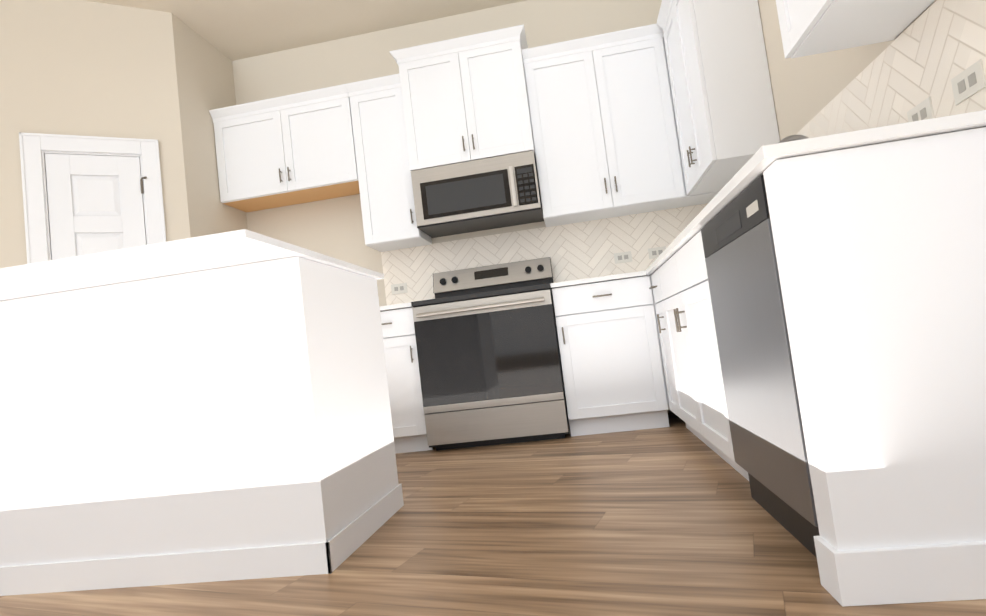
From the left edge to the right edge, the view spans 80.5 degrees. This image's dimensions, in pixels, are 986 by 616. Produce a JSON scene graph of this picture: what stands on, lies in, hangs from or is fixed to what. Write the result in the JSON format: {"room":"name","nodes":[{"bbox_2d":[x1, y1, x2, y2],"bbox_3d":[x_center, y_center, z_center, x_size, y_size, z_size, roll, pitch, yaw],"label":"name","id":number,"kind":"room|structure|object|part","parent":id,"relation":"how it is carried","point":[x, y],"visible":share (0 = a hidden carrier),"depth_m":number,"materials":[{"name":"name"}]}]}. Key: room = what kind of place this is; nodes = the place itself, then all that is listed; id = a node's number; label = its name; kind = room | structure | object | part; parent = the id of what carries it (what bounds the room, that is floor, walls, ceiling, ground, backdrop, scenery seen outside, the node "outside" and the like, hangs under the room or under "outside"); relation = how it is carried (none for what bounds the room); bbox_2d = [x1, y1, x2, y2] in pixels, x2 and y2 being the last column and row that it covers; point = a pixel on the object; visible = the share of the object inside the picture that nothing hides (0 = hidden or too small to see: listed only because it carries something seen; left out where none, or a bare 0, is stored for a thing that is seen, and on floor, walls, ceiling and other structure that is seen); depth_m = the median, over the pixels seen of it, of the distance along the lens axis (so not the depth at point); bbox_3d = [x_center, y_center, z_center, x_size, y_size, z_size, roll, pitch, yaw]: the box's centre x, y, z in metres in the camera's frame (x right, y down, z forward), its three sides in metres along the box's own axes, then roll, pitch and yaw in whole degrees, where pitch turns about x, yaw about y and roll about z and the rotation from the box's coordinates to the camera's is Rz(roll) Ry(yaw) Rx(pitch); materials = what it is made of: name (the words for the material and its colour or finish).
{"room":"kitchen","nodes":[
{"label":"kitchen","id":0,"kind":"room"},
{"bbox_2d":[0,0,190,267],"bbox_3d":[-2.629,-0.402,3.442,1.500,3.040,0.159,-5,-5,-28],"label":"wall","id":1,"kind":"structure","parent":0,"point":[91,154],"depth_m":3.58,"materials":[{"name":"paint"}]},
{"bbox_3d":[-2.357,0.021,3.546,0.708,2.153,0.124,-5,-5,-28],"label":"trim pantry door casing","id":2,"kind":"part","parent":1,"relation":"part of","materials":[{"name":"white wood"}]},
{"bbox_2d":[171,13,247,237],"bbox_3d":[-1.956,-0.435,4.117,0.100,3.040,0.682,-7,-4,8],"label":"wall","id":3,"kind":"structure","parent":0,"point":[205,76],"depth_m":4.04,"materials":[{"name":"paint"}]},
{"bbox_2d":[85,0,525,60],"bbox_3d":[-1.350,-2.244,1.629,4.960,0.050,5.840,-7,-4,8],"label":"ceiling","id":4,"kind":"structure","parent":0,"point":[233,30],"depth_m":4.15,"materials":[{"name":"paint"}]},
{"bbox_2d":[232,0,671,412],"bbox_3d":[-0.736,-0.567,4.345,4.960,3.040,0.120,-7,-4,8],"label":"wall","id":5,"kind":"structure","parent":0,"point":[333,227],"depth_m":4.35,"materials":[{"name":"paint"}]},
{"bbox_2d":[209,83,356,212],"bbox_3d":[-1.448,-1.131,4.253,1.029,0.657,0.328,-7,-4,8],"label":"upper cabinet","id":6,"kind":"object","parent":5,"relation":"attached to","point":[288,150],"depth_m":4.10,"materials":[{"name":"white wood"}]},
{"bbox_2d":[345,75,431,251],"bbox_3d":[-0.754,-0.993,4.140,0.452,1.114,0.328,-7,-4,8],"label":"upper cabinet","id":7,"kind":"object","parent":5,"relation":"attached to","point":[384,187],"depth_m":3.98,"materials":[{"name":"white wood"}]},
{"bbox_2d":[391,283,406,294],"bbox_3d":[-0.683,-0.142,4.244,0.118,0.072,0.006,-7,-4,8],"label":"electrical outlet","id":8,"kind":"object","parent":5,"relation":"attached to","point":[402,287],"depth_m":4.24,"materials":[{"name":"white plastic"}]},
{"bbox_2d":[393,27,536,174],"bbox_3d":[-0.162,-1.353,4.034,0.832,0.808,0.398,-7,-4,8],"label":"upper cabinet","id":9,"kind":"object","parent":5,"relation":"attached to","point":[467,99],"depth_m":3.84,"materials":[{"name":"white wood"}]},
{"bbox_2d":[411,151,543,237],"bbox_3d":[-0.094,-0.762,3.971,0.823,0.385,0.433,-7,-4,8],"label":"microwave","id":10,"kind":"object","parent":9,"relation":"attached to","point":[480,194],"visible":1,"depth_m":3.80,"materials":[{"name":"silver metal"}]},
{"bbox_2d":[381,203,707,304],"bbox_3d":[0.407,-0.341,4.095,2.450,0.467,0.007,-7,-4,8],"label":"backsplash","id":11,"kind":"structure","parent":5,"relation":"attached to","point":[580,250],"depth_m":4.09,"materials":[{"name":"tile"}]},
{"bbox_2d":[525,23,688,226],"bbox_3d":[0.728,-1.187,3.925,0.904,1.114,0.328,-7,-4,8],"label":"upper cabinet","id":12,"kind":"object","parent":5,"relation":"attached to","point":[590,121],"depth_m":3.77,"materials":[{"name":"white wood"}]},
{"bbox_2d":[614,251,631,263],"bbox_3d":[0.896,-0.349,4.015,0.118,0.072,0.006,-7,-4,8],"label":"electrical outlet","id":13,"kind":"object","parent":5,"relation":"attached to","point":[624,257],"depth_m":4.01,"materials":[{"name":"white plastic"}]},
{"bbox_2d":[648,246,665,258],"bbox_3d":[1.123,-0.378,3.982,0.118,0.072,0.006,-7,-4,8],"label":"electrical outlet","id":14,"kind":"object","parent":5,"relation":"attached to","point":[653,252],"depth_m":3.98,"materials":[{"name":"white plastic"}]},
{"bbox_2d":[685,191,718,206],"bbox_3d":[1.303,-1.262,3.842,0.391,1.114,0.328,-7,-4,8],"label":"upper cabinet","id":15,"kind":"object","parent":5,"relation":"attached to","point":[704,198],"depth_m":3.78,"materials":[{"name":"white"}]},
{"bbox_2d":[0,412,985,615],"bbox_3d":[-0.980,0.816,1.413,4.960,0.050,5.840,-7,-4,8],"label":"floor","id":16,"kind":"structure","parent":0,"point":[675,518],"depth_m":1.61,"materials":[{"name":"brown wood"}]},
{"bbox_2d":[0,253,403,595],"bbox_3d":[-1.310,0.425,2.129,1.742,0.904,0.697,-7,-4,8],"label":"kitchen island","id":17,"kind":"object","parent":16,"relation":"on","point":[209,408],"depth_m":1.75,"materials":[{"name":"white wood"}]},
{"bbox_2d":[0,229,383,300],"bbox_3d":[-1.385,-0.041,2.017,1.762,0.020,0.994,-7,-4,8],"label":"island countertop","id":18,"kind":"structure","parent":17,"relation":"on","point":[238,247],"depth_m":1.56,"materials":[{"name":"white stone"}]},
{"bbox_2d":[380,307,432,453],"bbox_3d":[-0.573,0.471,3.872,0.381,0.880,0.652,-7,-4,8],"label":"base cabinet","id":19,"kind":"object","parent":16,"relation":"on","point":[398,329],"depth_m":3.55,"materials":[{"name":"white wood"}]},
{"bbox_2d":[411,257,569,450],"bbox_3d":[0.005,0.255,3.736,0.842,1.151,0.751,-7,-4,8],"label":"range","id":20,"kind":"object","parent":16,"relation":"on","point":[489,359],"visible":0.94,"depth_m":3.43,"materials":[{"name":"silver metal"}]},
{"bbox_2d":[552,275,669,435],"bbox_3d":[0.725,0.300,3.683,0.569,0.880,0.652,-7,-4,8],"label":"base cabinet","id":21,"kind":"object","parent":16,"relation":"on","point":[614,379],"depth_m":3.37,"materials":[{"name":"white wood"}]},
{"bbox_2d":[380,271,651,311],"bbox_3d":[0.378,-0.113,3.743,2.474,0.026,0.682,-7,-4,8],"label":"countertop","id":22,"kind":"structure","parent":21,"relation":"on","point":[560,284],"depth_m":3.38,"materials":[{"name":"white stone"}]},
{"bbox_2d":[649,247,828,442],"bbox_3d":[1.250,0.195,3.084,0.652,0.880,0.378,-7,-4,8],"label":"base cabinet","id":23,"kind":"object","parent":16,"relation":"on","point":[681,291],"depth_m":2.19,"materials":[{"name":"white wood"}]},
{"bbox_2d":[645,110,985,274],"bbox_3d":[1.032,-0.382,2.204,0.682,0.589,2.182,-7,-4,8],"label":"countertop","id":24,"kind":"structure","parent":23,"relation":"on","point":[762,159],"depth_m":1.16,"materials":[{"name":"white stone"}]},
{"bbox_2d":[701,175,819,557],"bbox_3d":[1.010,0.115,1.528,0.654,0.878,0.661,-7,-4,8],"label":"dishwasher","id":25,"kind":"object","parent":16,"relation":"on","point":[764,414],"visible":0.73,"depth_m":1.47,"materials":[{"name":"silver metal"}]},
{"bbox_2d":[758,0,936,140],"bbox_3d":[1.189,-1.027,1.119,0.144,3.040,5.720,-7,-4,8],"label":"wall","id":26,"kind":"structure","parent":0,"point":[806,90],"depth_m":2.56,"materials":[{"name":"paint"}]},
{"bbox_2d":[657,0,779,194],"bbox_3d":[1.231,-1.296,3.289,0.365,1.122,0.776,-7,-4,8],"label":"upper cabinet","id":27,"kind":"object","parent":26,"relation":"attached to","point":[723,103],"visible":0.98,"depth_m":2.95,"materials":[{"name":"white wood"}]},
{"bbox_2d":[776,0,934,58],"bbox_3d":[0.966,-1.391,1.550,0.365,1.112,0.799,-7,-4,8],"label":"upper cabinet","id":28,"kind":"object","parent":26,"relation":"attached to","point":[809,27],"visible":1,"depth_m":1.73,"materials":[{"name":"white wood"}]},
{"bbox_2d":[796,0,985,137],"bbox_3d":[1.399,-0.573,2.517,0.007,0.467,2.850,-7,-4,8],"label":"backsplash","id":29,"kind":"structure","parent":26,"relation":"attached to","point":[934,49],"depth_m":1.73,"materials":[{"name":"tile"}]},
{"bbox_2d":[907,97,933,121],"bbox_3d":[1.281,-0.574,1.747,0.006,0.072,0.118,-7,-4,8],"label":"electrical outlet","id":30,"kind":"object","parent":29,"relation":"attached to","point":[924,110],"depth_m":1.73,"materials":[{"name":"white plastic"}]},
{"bbox_2d":[951,59,985,104],"bbox_3d":[1.247,-0.591,1.530,0.006,0.072,0.118,-7,-4,8],"label":"electrical outlet","id":31,"kind":"object","parent":29,"relation":"attached to","point":[970,81],"depth_m":1.52,"materials":[{"name":"white plastic"}]}
]}

